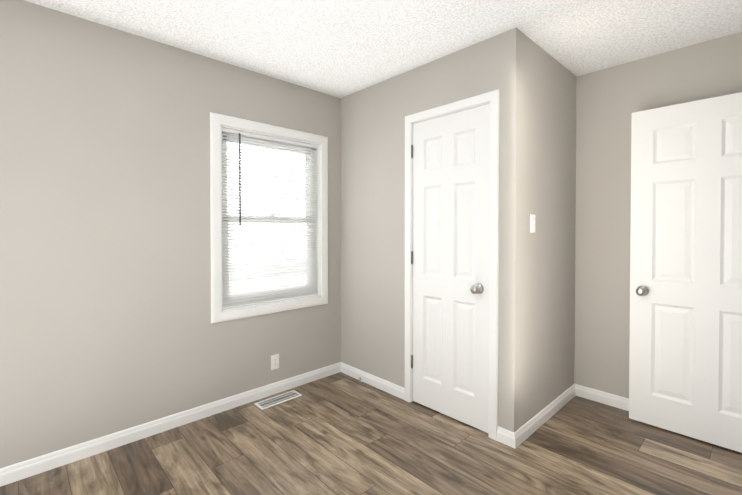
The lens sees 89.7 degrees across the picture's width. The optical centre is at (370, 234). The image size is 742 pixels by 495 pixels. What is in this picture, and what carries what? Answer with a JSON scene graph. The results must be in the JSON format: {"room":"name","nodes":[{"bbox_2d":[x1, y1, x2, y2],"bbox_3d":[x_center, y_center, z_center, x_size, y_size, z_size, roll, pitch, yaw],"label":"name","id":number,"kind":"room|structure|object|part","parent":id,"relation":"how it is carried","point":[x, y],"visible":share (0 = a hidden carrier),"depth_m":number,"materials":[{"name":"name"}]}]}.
{"room":"empty bedroom","nodes":[
{"label":"empty bedroom","id":0,"kind":"room"},
{"bbox_2d":[0,0,340,467],"bbox_3d":[-1.179,0.021,2.557,4.650,2.440,0.120,-1,1,-44],"label":"wall","id":1,"kind":"structure","parent":0,"point":[107,327],"depth_m":2.19,"materials":[{"name":"beige paint"}]},
{"bbox_2d":[0,362,339,486],"bbox_3d":[-1.499,1.204,2.176,3.400,0.084,0.014,-1,1,-44],"label":"baseboard","id":2,"kind":"structure","parent":1,"relation":"attached to","point":[83,450],"depth_m":2.28,"materials":[{"name":"white paint"}]},
{"bbox_2d":[210,112,327,323],"bbox_3d":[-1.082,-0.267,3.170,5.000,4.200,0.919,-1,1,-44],"label":"window","id":3,"kind":"structure","parent":1,"relation":"in","point":[269,216],"depth_m":2.90,"materials":[{"name":"white paint"}]},
{"bbox_3d":[-0.800,-0.114,2.955,0.830,1.280,0.058,-1,1,-44],"label":"sash","id":4,"kind":"part","parent":3,"relation":"part of","materials":[{"name":"white plastic"}]},
{"bbox_2d":[271,354,278,369],"bbox_3d":[-0.743,0.992,2.894,0.070,0.114,0.009,-1,1,-44],"label":"electrical outlet plate","id":5,"kind":"object","parent":1,"relation":"attached to","point":[275,361],"visible":1,"depth_m":2.89,"materials":[{"name":"white plastic"}]},
{"bbox_2d":[0,372,741,494],"bbox_3d":[-0.184,1.304,1.526,4.650,0.100,3.010,-1,1,-44],"label":"floor","id":6,"kind":"structure","parent":0,"point":[340,433],"depth_m":2.08,"materials":[{"name":"wood"}]},
{"bbox_2d":[254,390,302,409],"bbox_3d":[-0.689,1.235,2.790,0.340,0.006,0.130,-1,1,-44],"label":"floor vent","id":7,"kind":"object","parent":6,"relation":"in","point":[276,400],"visible":1,"depth_m":2.78,"materials":[{"name":"white plastic"}]},
{"bbox_2d":[24,0,741,97],"bbox_3d":[-0.184,-1.235,1.493,4.650,0.100,3.010,-1,1,-44],"label":"ceiling","id":8,"kind":"structure","parent":0,"point":[340,48],"depth_m":2.17,"materials":[{"name":"white paint"}]},
{"bbox_2d":[341,28,528,431],"bbox_3d":[0.327,0.018,2.794,0.120,2.440,1.610,-1,1,-44],"label":"wall","id":9,"kind":"structure","parent":0,"point":[372,117],"depth_m":2.81,"materials":[{"name":"beige paint"}]},
{"bbox_2d":[340,362,404,399],"bbox_3d":[-0.001,1.193,3.057,0.014,0.084,0.740,-1,1,-44],"label":"baseboard","id":10,"kind":"structure","parent":9,"relation":"attached to","point":[391,388],"depth_m":3.02,"materials":[{"name":"white paint"}]},
{"bbox_2d":[411,103,489,432],"bbox_3d":[0.523,0.213,2.534,0.175,2.032,0.630,-1,1,-44],"label":"closet door","id":11,"kind":"structure","parent":9,"relation":"in","point":[450,154],"depth_m":2.49,"materials":[{"name":"white paint"}]},
{"bbox_2d":[405,89,499,440],"bbox_3d":[0.557,0.209,2.554,0.120,2.065,0.652,-1,1,-44],"label":"door frame","id":12,"kind":"structure","parent":9,"relation":"attached to","point":[412,231],"depth_m":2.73,"materials":[{"name":"white paint"}]},
{"bbox_2d":[529,38,576,419],"bbox_3d":[1.199,0.020,2.609,0.890,2.440,0.140,-1,1,-44],"label":"wall","id":13,"kind":"structure","parent":0,"point":[534,83],"depth_m":2.54,"materials":[{"name":"beige paint"}]},
{"bbox_2d":[530,214,534,232],"bbox_3d":[1.014,-0.066,2.324,0.070,0.114,0.017,-1,1,-44],"label":"switch plate","id":14,"kind":"object","parent":13,"relation":"attached to","point":[532,223],"visible":1,"depth_m":2.32,"materials":[{"name":"white plastic"}]},
{"bbox_2d":[504,384,575,448],"bbox_3d":[1.186,1.200,2.519,0.994,0.084,0.034,-1,1,-44],"label":"baseboard","id":15,"kind":"structure","parent":13,"relation":"attached to","point":[512,439],"depth_m":2.39,"materials":[{"name":"white paint"}]},
{"bbox_2d":[574,32,741,397],"bbox_3d":[2.013,0.022,2.486,0.120,2.440,1.400,-1,1,-44],"label":"wall","id":16,"kind":"structure","parent":0,"point":[610,101],"depth_m":2.68,"materials":[{"name":"beige paint"}]},
{"bbox_2d":[576,384,628,410],"bbox_3d":[1.958,1.201,2.449,0.030,0.084,1.160,-1,1,-44],"label":"baseboard","id":17,"kind":"structure","parent":16,"relation":"attached to","point":[599,396],"depth_m":2.73,"materials":[{"name":"white paint"}]},
{"bbox_2d":[629,92,741,452],"bbox_3d":[2.002,0.217,2.214,0.175,2.032,0.793,-1,1,-44],"label":"entry door","id":18,"kind":"structure","parent":16,"relation":"in","point":[685,354],"depth_m":2.27,"materials":[{"name":"white paint"}]}
]}

